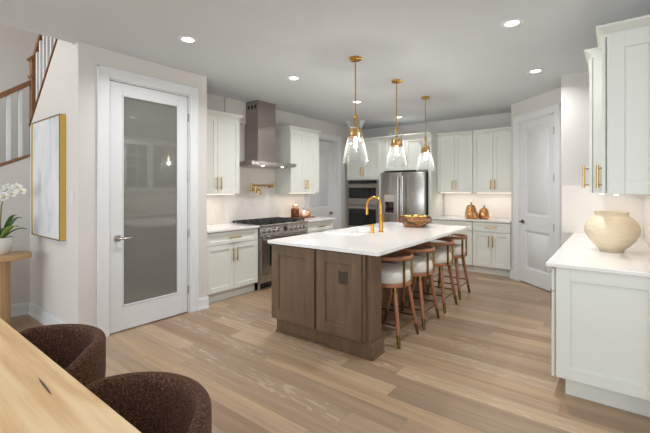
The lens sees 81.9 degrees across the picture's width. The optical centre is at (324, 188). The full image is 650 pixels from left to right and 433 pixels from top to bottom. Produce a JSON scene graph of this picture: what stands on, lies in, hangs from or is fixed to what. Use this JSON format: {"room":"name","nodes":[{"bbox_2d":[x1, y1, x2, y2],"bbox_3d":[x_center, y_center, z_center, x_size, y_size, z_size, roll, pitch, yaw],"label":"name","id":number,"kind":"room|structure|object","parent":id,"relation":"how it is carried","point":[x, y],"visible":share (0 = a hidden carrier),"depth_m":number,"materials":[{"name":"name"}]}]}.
{"room":"kitchen","nodes":[
{"label":"kitchen","id":0,"kind":"room"},
{"bbox_2d":[0,157,29,304],"bbox_3d":[-4.325,0.522,3.104,0.120,1.775,3.010,0,0,38],"label":"wall","id":1,"kind":"structure","parent":0,"point":[18,171],"depth_m":4.18,"materials":[{"name":"beige paint"}]},
{"bbox_2d":[11,301,29,317],"bbox_3d":[-4.235,1.343,3.098,0.030,0.135,2.910,0,0,38],"label":"baseboard","id":2,"kind":"structure","parent":1,"relation":"attached to","point":[18,309],"depth_m":4.17,"materials":[{"name":"white paint"}]},
{"bbox_2d":[0,34,57,165],"bbox_3d":[-3.709,-0.872,2.814,1.472,3.691,2.966,0,0,38],"label":"stair railing","id":3,"kind":"object","parent":1,"relation":"on","point":[39,62],"visible":0.55,"depth_m":4.19,"materials":[{"name":"white paint"}]},
{"bbox_2d":[0,24,37,162],"bbox_3d":[-5.685,-1.290,3.235,0.150,5.400,7.350,0,0,38],"label":"wall","id":4,"kind":"structure","parent":0,"point":[16,45],"depth_m":5.05,"materials":[{"name":"beige paint"}]},
{"bbox_2d":[30,39,73,323],"bbox_3d":[-2.809,-0.265,3.909,1.290,3.350,0.120,0,0,38],"label":"wall","id":5,"kind":"structure","parent":0,"point":[51,261],"depth_m":3.70,"materials":[{"name":"beige paint"}]},
{"bbox_2d":[27,302,67,324],"bbox_3d":[-2.792,1.343,3.801,1.390,0.135,0.030,0,0,38],"label":"baseboard","id":6,"kind":"structure","parent":5,"relation":"attached to","point":[36,312],"depth_m":3.94,"materials":[{"name":"white paint"}]},
{"bbox_2d":[31,114,65,240],"bbox_3d":[-2.821,-0.110,3.807,0.839,1.204,0.055,0,0,38],"label":"framed canvas","id":7,"kind":"object","parent":5,"relation":"attached to","point":[48,135],"visible":1,"depth_m":3.72,"materials":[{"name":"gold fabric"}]},
{"bbox_2d":[70,191,73,203],"bbox_3d":[-2.344,0.075,3.465,0.076,0.120,0.010,0,0,38],"label":"light switch","id":8,"kind":"object","parent":5,"relation":"attached to","point":[71,192],"visible":1,"depth_m":3.46,"materials":[{"name":"white plastic"}]},
{"bbox_2d":[73,42,206,325],"bbox_3d":[-2.088,0.038,4.129,0.680,2.743,1.350,0,0,38],"label":"wall","id":9,"kind":"structure","parent":0,"point":[86,57],"depth_m":3.46,"materials":[{"name":"beige paint"}]},
{"bbox_2d":[97,64,198,336],"bbox_3d":[-1.848,0.122,3.961,0.146,2.576,1.072,0,0,38],"label":"trim","id":10,"kind":"structure","parent":9,"relation":"attached to","point":[105,74],"depth_m":3.60,"materials":[{"name":"white paint"}]},
{"bbox_2d":[110,81,188,333],"bbox_3d":[-1.808,0.175,3.938,0.101,2.445,0.848,0,0,38],"label":"door","id":11,"kind":"structure","parent":9,"relation":"in","point":[149,173],"depth_m":3.90,"materials":[{"name":"white paint"}]},
{"bbox_2d":[94,296,208,326],"bbox_3d":[-1.803,1.343,3.918,0.030,0.135,1.365,0,0,38],"label":"baseboard","id":12,"kind":"structure","parent":9,"relation":"attached to","point":[204,301],"depth_m":4.40,"materials":[{"name":"white paint"}]},
{"bbox_2d":[240,117,359,228],"bbox_3d":[-0.631,0.038,6.688,0.150,2.743,4.800,0,0,38],"label":"wall","id":13,"kind":"structure","parent":0,"point":[328,128],"depth_m":7.83,"materials":[{"name":"beige paint"}]},
{"bbox_2d":[207,109,243,194],"bbox_3d":[-1.526,-0.477,5.062,0.397,1.105,0.785,0,0,38],"label":"upper cabinet","id":14,"kind":"object","parent":13,"relation":"attached to","point":[223,128],"visible":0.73,"depth_m":5.02,"materials":[{"name":"paint"}]},
{"bbox_2d":[207,167,303,224],"bbox_3d":[-1.162,0.060,5.872,0.010,0.900,2.540,0,0,38],"label":"backsplash","id":15,"kind":"structure","parent":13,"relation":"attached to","point":[226,208],"depth_m":5.90,"materials":[{"name":"tile"}]},
{"bbox_2d":[250,182,273,194],"bbox_3d":[-0.942,-0.018,5.927,0.200,0.205,0.530,0,0,27],"label":"pot filler","id":16,"kind":"object","parent":15,"relation":"attached to","point":[255,189],"visible":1,"depth_m":5.73,"materials":[{"name":"gold metal"}]},
{"bbox_2d":[207,93,304,127],"bbox_3d":[-1.154,-1.161,5.866,0.030,0.343,2.540,0,0,38],"label":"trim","id":17,"kind":"structure","parent":13,"relation":"attached to","point":[214,102],"depth_m":5.68,"materials":[{"name":"beige paint"}]},
{"bbox_2d":[240,100,295,168],"bbox_3d":[-0.932,-0.833,5.760,0.490,0.996,0.925,0,0,38],"label":"range hood","id":18,"kind":"object","parent":13,"relation":"attached to","point":[260,127],"visible":0.98,"depth_m":5.69,"materials":[{"name":"metal"}]},
{"bbox_2d":[275,125,321,193],"bbox_3d":[-0.452,-0.477,6.448,0.397,1.105,0.840,0,0,38],"label":"upper cabinet","id":19,"kind":"object","parent":13,"relation":"attached to","point":[297,145],"visible":0.94,"depth_m":6.24,"materials":[{"name":"paint"}]},
{"bbox_2d":[309,140,332,217],"bbox_3d":[-0.096,0.218,7.399,0.096,2.360,0.890,0,0,38],"label":"door","id":20,"kind":"structure","parent":13,"relation":"in","point":[321,203],"depth_m":7.54,"materials":[{"name":"white paint"}]},
{"bbox_2d":[305,133,340,229],"bbox_3d":[-0.080,0.165,7.386,0.186,2.491,1.122,0,0,38],"label":"trim","id":21,"kind":"structure","parent":13,"relation":"attached to","point":[336,140],"depth_m":7.71,"materials":[{"name":"white paint"}]},
{"bbox_2d":[0,0,649,129],"bbox_3d":[0.561,-1.458,1.336,8.750,0.250,12.000,0,0,38],"label":"ceiling","id":22,"kind":"structure","parent":0,"point":[458,54],"depth_m":3.45,"materials":[{"name":"paint"}]},
{"bbox_2d":[178,36,197,43],"bbox_3d":[-1.222,-1.330,3.338,0.170,0.006,0.170,0,0,38],"label":"recessed light","id":23,"kind":"object","parent":22,"relation":"in","point":[186,39],"visible":1,"depth_m":3.33,"materials":[{"name":"white paint"}]},
{"bbox_2d":[287,76,300,79],"bbox_3d":[-0.375,-1.330,4.496,0.170,0.006,0.170,0,0,38],"label":"recessed light","id":24,"kind":"object","parent":22,"relation":"in","point":[288,77],"visible":1,"depth_m":4.50,"materials":[{"name":"white paint"}]},
{"bbox_2d":[343,56,367,163],"bbox_3d":[0.310,-0.798,3.808,0.260,1.070,0.260,0,0,38],"label":"pendant light","id":25,"kind":"object","parent":22,"relation":"hanging from","point":[355,132],"visible":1,"depth_m":3.79,"materials":[{"name":"gold glass"}]},
{"bbox_2d":[386,79,406,167],"bbox_3d":[0.880,-0.798,4.600,0.260,1.070,0.260,0,0,38],"label":"pendant light","id":26,"kind":"object","parent":22,"relation":"hanging from","point":[396,142],"visible":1,"depth_m":4.58,"materials":[{"name":"gold glass"}]},
{"bbox_2d":[416,96,434,170],"bbox_3d":[1.457,-0.798,5.424,0.260,1.070,0.260,0,0,38],"label":"pendant light","id":27,"kind":"object","parent":22,"relation":"hanging from","point":[425,149],"visible":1,"depth_m":5.41,"materials":[{"name":"gold glass"}]},
{"bbox_2d":[500,18,523,27],"bbox_3d":[1.503,-1.330,3.010,0.170,0.006,0.170,0,0,38],"label":"recessed light","id":28,"kind":"object","parent":22,"relation":"in","point":[510,23],"visible":1,"depth_m":3.01,"materials":[{"name":"white paint"}]},
{"bbox_2d":[527,69,543,73],"bbox_3d":[2.379,-1.330,4.229,0.170,0.006,0.170,0,0,38],"label":"recessed light","id":29,"kind":"object","parent":22,"relation":"in","point":[533,71],"visible":1,"depth_m":4.23,"materials":[{"name":"white paint"}]},
{"bbox_2d":[11,267,649,432],"bbox_3d":[-0.091,1.470,1.842,10.400,0.120,12.000,0,0,38],"label":"floor","id":30,"kind":"structure","parent":0,"point":[483,366],"depth_m":2.96,"materials":[{"name":"brown wood"}]},
{"bbox_2d":[0,251,31,325],"bbox_3d":[-3.378,1.030,3.477,0.430,0.760,1.050,0,0,38],"label":"console table","id":31,"kind":"object","parent":30,"relation":"on","point":[5,260],"visible":0.77,"depth_m":3.67,"materials":[{"name":"brown wood"}]},
{"bbox_2d":[0,183,26,254],"bbox_3d":[-3.221,0.293,3.723,0.455,0.714,0.372,0,0,34],"label":"potted orchid","id":32,"kind":"object","parent":31,"relation":"on","point":[8,190],"visible":1,"depth_m":3.72,"materials":[{"name":"white plant"}]},
{"bbox_2d":[19,324,105,386],"bbox_3d":[-1.297,1.051,1.675,0.598,0.718,0.537,0,0,26],"label":"tub chair","id":33,"kind":"object","parent":30,"relation":"on","point":[79,349],"visible":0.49,"depth_m":1.86,"materials":[{"name":"brown fabric"}]},
{"bbox_2d":[0,318,140,432],"bbox_3d":[-1.370,1.035,1.049,2.350,0.750,1.020,0,0,38],"label":"dining table","id":34,"kind":"object","parent":30,"relation":"on","point":[37,395],"visible":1,"depth_m":1.18,"materials":[{"name":"brown wood"}]},
{"bbox_2d":[86,371,211,432],"bbox_3d":[-0.645,1.051,1.170,0.598,0.718,0.537,0,0,26],"label":"tub chair","id":35,"kind":"object","parent":30,"relation":"on","point":[150,401],"visible":0.8,"depth_m":1.37,"materials":[{"name":"brown fabric"}]},
{"bbox_2d":[207,228,257,302],"bbox_3d":[-1.404,0.970,5.003,0.672,0.880,0.825,0,0,38],"label":"base cabinet","id":36,"kind":"object","parent":30,"relation":"on","point":[232,256],"visible":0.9,"depth_m":4.80,"materials":[{"name":"paint"}]},
{"bbox_2d":[207,223,259,232],"bbox_3d":[-1.409,0.514,5.006,0.659,0.029,0.832,0,0,38],"label":"countertop","id":37,"kind":"structure","parent":36,"relation":"on","point":[211,228],"depth_m":4.99,"materials":[{"name":"white stone"}]},
{"bbox_2d":[233,217,307,290],"bbox_3d":[-0.809,0.939,5.716,0.730,0.942,1.010,0,0,38],"label":"range","id":38,"kind":"object","parent":30,"relation":"on","point":[273,227],"visible":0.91,"depth_m":5.31,"materials":[{"name":"metal"}]},
{"bbox_2d":[235,220,304,224],"bbox_3d":[-0.844,0.508,5.743,0.640,0.013,1.010,0,0,38],"label":"cooktop","id":39,"kind":"object","parent":38,"relation":"in","point":[250,222],"depth_m":5.54,"materials":[{"name":"black metal"}]},
{"bbox_2d":[307,220,332,233],"bbox_3d":[-0.305,0.970,6.422,0.672,0.880,0.700,0,0,38],"label":"base cabinet","id":40,"kind":"object","parent":30,"relation":"on","point":[317,226],"visible":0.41,"depth_m":6.22,"materials":[{"name":"paint"}]},
{"bbox_2d":[305,217,334,221],"bbox_3d":[-0.303,0.514,6.432,0.659,0.029,0.726,0,0,38],"label":"countertop","id":41,"kind":"structure","parent":40,"relation":"on","point":[313,219],"depth_m":6.34,"materials":[{"name":"white stone"}]},
{"bbox_2d":[288,216,314,217],"bbox_3d":[-0.416,0.491,6.483,0.240,0.018,0.480,0,0,38],"label":"serving board","id":42,"kind":"object","parent":41,"relation":"on","point":[299,216],"visible":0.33,"depth_m":6.42,"materials":[{"name":"brown wood"}]},
{"bbox_2d":[291,208,298,217],"bbox_3d":[-0.512,0.402,6.393,0.146,0.160,0.146,0,0,38],"label":"canister","id":43,"kind":"object","parent":42,"relation":"on","point":[294,211],"visible":0.94,"depth_m":6.33,"materials":[{"name":"orange metal"}]},
{"bbox_2d":[299,208,307,216],"bbox_3d":[-0.374,0.404,6.482,0.147,0.156,0.148,0,0,38],"label":"ornament","id":44,"kind":"object","parent":42,"relation":"on","point":[303,213],"visible":1,"depth_m":6.43,"materials":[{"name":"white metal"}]},
{"bbox_2d":[272,241,429,360],"bbox_3d":[0.658,0.970,4.350,1.110,0.880,2.490,0,0,37],"label":"kitchen island","id":45,"kind":"object","parent":30,"relation":"on","point":[330,299],"visible":0.83,"depth_m":3.29,"materials":[{"name":"brown wood"}]},
{"bbox_2d":[338,270,346,284],"bbox_3d":[0.150,0.752,3.186,0.090,0.115,0.011,0,0,37],"label":"outlet","id":46,"kind":"object","parent":45,"relation":"attached to","point":[342,274],"depth_m":3.18,"materials":[{"name":"brown plastic"}]},
{"bbox_2d":[268,222,470,255],"bbox_3d":[0.694,0.514,4.334,1.222,0.029,2.572,0,0,37],"label":"island countertop","id":47,"kind":"structure","parent":45,"relation":"on","point":[397,236],"depth_m":3.71,"materials":[{"name":"white stone"}]},
{"bbox_2d":[324,226,387,234],"bbox_3d":[0.384,0.600,4.497,0.450,0.220,0.740,0,0,37],"label":"sink","id":48,"kind":"object","parent":47,"relation":"in","point":[357,230],"visible":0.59,"depth_m":4.70,"materials":[{"name":"white ceramic"}]},
{"bbox_2d":[367,224,373,232],"bbox_3d":[0.518,0.450,4.266,0.095,0.100,0.047,0,0,38],"label":"soap dispenser","id":49,"kind":"object","parent":47,"relation":"on","point":[371,225],"visible":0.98,"depth_m":4.24,"materials":[{"name":"gold metal"}]},
{"bbox_2d":[366,196,383,231],"bbox_3d":[0.596,0.291,4.424,0.237,0.417,0.105,0,0,38],"label":"tap","id":50,"kind":"object","parent":47,"relation":"on","point":[381,216],"visible":1,"depth_m":4.34,"materials":[{"name":"gold metal"}]},
{"bbox_2d":[398,215,431,227],"bbox_3d":[1.194,0.427,4.970,0.400,0.145,0.400,0,0,-30],"label":"fruit bowl","id":51,"kind":"object","parent":47,"relation":"on","point":[414,222],"visible":0.97,"depth_m":4.83,"materials":[{"name":"brown wood"}]},
{"bbox_2d":[346,137,379,227],"bbox_3d":[0.947,0.190,7.867,0.780,2.440,0.682,0,0,38],"label":"tall cabinet","id":52,"kind":"object","parent":30,"relation":"on","point":[357,168],"visible":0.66,"depth_m":7.60,"materials":[{"name":"paint"}]},
{"bbox_2d":[347,180,378,227],"bbox_3d":[0.919,0.322,7.831,0.732,1.020,0.653,0,0,38],"label":"double oven","id":53,"kind":"object","parent":52,"relation":"in","point":[358,191],"visible":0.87,"depth_m":7.61,"materials":[{"name":"metal"}]},
{"bbox_2d":[381,250,418,348],"bbox_3d":[0.610,1.013,3.594,0.468,0.798,0.473,0,0,37],"label":"counter stool","id":54,"kind":"object","parent":30,"relation":"on","point":[394,276],"visible":0.63,"depth_m":3.41,"materials":[{"name":"brown wood"}]},
{"bbox_2d":[381,171,427,221],"bbox_3d":[1.624,0.545,7.201,0.877,1.730,0.815,0,0,38],"label":"fridge","id":55,"kind":"object","parent":30,"relation":"on","point":[402,193],"visible":0.41,"depth_m":6.90,"materials":[{"name":"silver metal"}]},
{"bbox_2d":[379,132,442,241],"bbox_3d":[1.680,0.190,7.314,1.047,2.440,0.660,0,0,38],"label":"tall cabinet","id":56,"kind":"object","parent":30,"relation":"on","point":[411,148],"visible":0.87,"depth_m":7.01,"materials":[{"name":"paint"}]},
{"bbox_2d":[384,244,439,329],"bbox_3d":[0.946,1.013,4.036,0.468,0.798,0.473,0,0,37],"label":"counter stool","id":57,"kind":"object","parent":30,"relation":"on","point":[422,266],"visible":0.66,"depth_m":3.89,"materials":[{"name":"brown wood"}]},
{"bbox_2d":[408,238,457,313],"bbox_3d":[1.315,1.013,4.529,0.468,0.798,0.473,0,0,37],"label":"counter stool","id":58,"kind":"object","parent":30,"relation":"on","point":[443,258],"visible":0.67,"depth_m":4.37,"materials":[{"name":"brown wood"}]},
{"bbox_2d":[427,233,470,299],"bbox_3d":[1.673,1.013,5.042,0.468,0.798,0.473,0,0,37],"label":"counter stool","id":59,"kind":"object","parent":30,"relation":"on","point":[460,251],"visible":0.68,"depth_m":4.88,"materials":[{"name":"brown wood"}]},
{"bbox_2d":[432,219,473,271],"bbox_3d":[2.381,0.976,6.775,0.715,0.868,0.652,0,0,38],"label":"base cabinet","id":60,"kind":"object","parent":30,"relation":"on","point":[469,258],"visible":0.34,"depth_m":6.43,"materials":[{"name":"paint"}]},
{"bbox_2d":[431,215,510,222],"bbox_3d":[2.621,0.526,6.596,1.313,0.029,0.639,0,0,38],"label":"countertop","id":61,"kind":"structure","parent":60,"relation":"on","point":[461,218],"depth_m":6.42,"materials":[{"name":"white stone"}]},
{"bbox_2d":[465,202,476,218],"bbox_3d":[2.547,0.369,6.528,0.191,0.286,0.191,0,0,38],"label":"jar","id":62,"kind":"object","parent":61,"relation":"on","point":[470,209],"visible":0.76,"depth_m":6.47,"materials":[{"name":"gold metal"}]},
{"bbox_2d":[472,210,478,218],"bbox_3d":[2.558,0.435,6.367,0.111,0.153,0.111,0,0,38],"label":"jar","id":63,"kind":"object","parent":61,"relation":"on","point":[475,215],"visible":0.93,"depth_m":6.33,"materials":[{"name":"gold metal"}]},
{"bbox_2d":[479,206,488,218],"bbox_3d":[2.725,0.398,6.415,0.164,0.228,0.164,0,0,38],"label":"jar","id":64,"kind":"object","parent":61,"relation":"on","point":[483,213],"visible":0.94,"depth_m":6.36,"materials":[{"name":"gold metal"}]},
{"bbox_2d":[473,221,510,275],"bbox_3d":[2.901,0.976,6.373,0.590,0.868,0.652,0,0,38],"label":"base cabinet","id":65,"kind":"object","parent":30,"relation":"on","point":[491,240],"visible":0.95,"depth_m":6.14,"materials":[{"name":"paint"}]},
{"bbox_2d":[550,267,649,416],"bbox_3d":[1.984,0.970,2.676,0.632,0.880,0.740,0,0,38],"label":"base cabinet","id":66,"kind":"object","parent":30,"relation":"on","point":[600,322],"visible":0.88,"depth_m":2.39,"materials":[{"name":"paint"}]},
{"bbox_2d":[546,233,649,277],"bbox_3d":[2.427,0.514,3.243,0.614,0.029,2.210,0,0,38],"label":"countertop","id":67,"kind":"structure","parent":66,"relation":"on","point":[578,252],"depth_m":2.69,"materials":[{"name":"white stone"}]},
{"bbox_2d":[584,211,640,252],"bbox_3d":[2.311,0.341,3.018,0.369,0.317,0.369,0,0,38],"label":"vase","id":68,"kind":"object","parent":67,"relation":"on","point":[610,231],"visible":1,"depth_m":2.91,"materials":[{"name":"cream ceramic"}]},
{"bbox_2d":[361,113,510,217],"bbox_3d":[2.737,0.038,7.019,5.070,2.743,0.150,0,0,38],"label":"wall","id":69,"kind":"structure","parent":0,"point":[496,120],"depth_m":7.22,"materials":[{"name":"beige paint"}]},
{"bbox_2d":[437,130,472,192],"bbox_3d":[2.438,-0.477,6.905,0.645,1.105,0.387,0,0,38],"label":"upper cabinet","id":70,"kind":"object","parent":69,"relation":"attached to","point":[454,149],"visible":0.95,"depth_m":6.77,"materials":[{"name":"paint"}]},
{"bbox_2d":[444,193,510,217],"bbox_3d":[2.827,0.260,6.848,1.300,0.500,0.010,0,0,38],"label":"backsplash","id":71,"kind":"structure","parent":69,"relation":"attached to","point":[498,205],"depth_m":6.84,"materials":[{"name":"tile"}]},
{"bbox_2d":[473,127,510,192],"bbox_3d":[2.957,-0.477,6.503,0.660,1.105,0.387,0,0,38],"label":"upper cabinet","id":72,"kind":"object","parent":69,"relation":"attached to","point":[491,147],"visible":0.8,"depth_m":6.39,"materials":[{"name":"paint"}]},
{"bbox_2d":[511,87,560,269],"bbox_3d":[3.124,0.038,5.645,0.422,2.743,1.656,0,0,9],"label":"wall","id":73,"kind":"structure","parent":0,"point":[553,97],"depth_m":5.57,"materials":[{"name":"beige paint"}]},
{"bbox_2d":[519,114,553,291],"bbox_3d":[3.025,0.196,5.361,0.096,2.405,0.747,0,0,-7],"label":"door","id":74,"kind":"structure","parent":73,"relation":"in","point":[536,221],"depth_m":5.36,"materials":[{"name":"white paint"}]},
{"bbox_2d":[513,103,560,280],"bbox_3d":[3.072,0.144,5.375,0.146,2.531,0.962,0,0,-7],"label":"trim","id":75,"kind":"structure","parent":73,"relation":"attached to","point":[555,109],"depth_m":5.46,"materials":[{"name":"white paint"}]},
{"bbox_2d":[561,71,588,245],"bbox_3d":[3.218,0.038,4.357,0.750,2.743,0.490,0,0,38],"label":"wall","id":76,"kind":"structure","parent":0,"point":[575,86],"depth_m":4.31,"materials":[{"name":"beige paint"}]},
{"bbox_2d":[562,185,649,246],"bbox_3d":[2.376,0.235,3.263,0.740,0.550,2.270,0,0,38],"label":"backsplash","id":77,"kind":"structure","parent":76,"relation":"attached to","point":[578,205],"depth_m":4.20,"materials":[{"name":"tile"}]},
{"bbox_3d":[3.322,0.038,3.757,0.150,2.743,4.290,0,0,38],"label":"wall","id":78,"kind":"structure","parent":0,"visible":0},
{"bbox_2d":[583,47,603,194],"bbox_3d":[2.246,-0.494,2.853,0.440,1.072,0.538,0,0,38],"label":"upper cabinet","id":79,"kind":"object","parent":78,"relation":"attached to","point":[593,56],"visible":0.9,"depth_m":2.73,"materials":[{"name":"pale paint"},{"name":"brass"}]},
{"bbox_2d":[596,15,649,195],"bbox_3d":[1.978,-0.494,2.439,0.356,1.072,0.440,0,0,38],"label":"upper cabinet","id":80,"kind":"object","parent":78,"relation":"attached to","point":[624,45],"visible":1,"depth_m":2.30,"materials":[{"name":"paint"}]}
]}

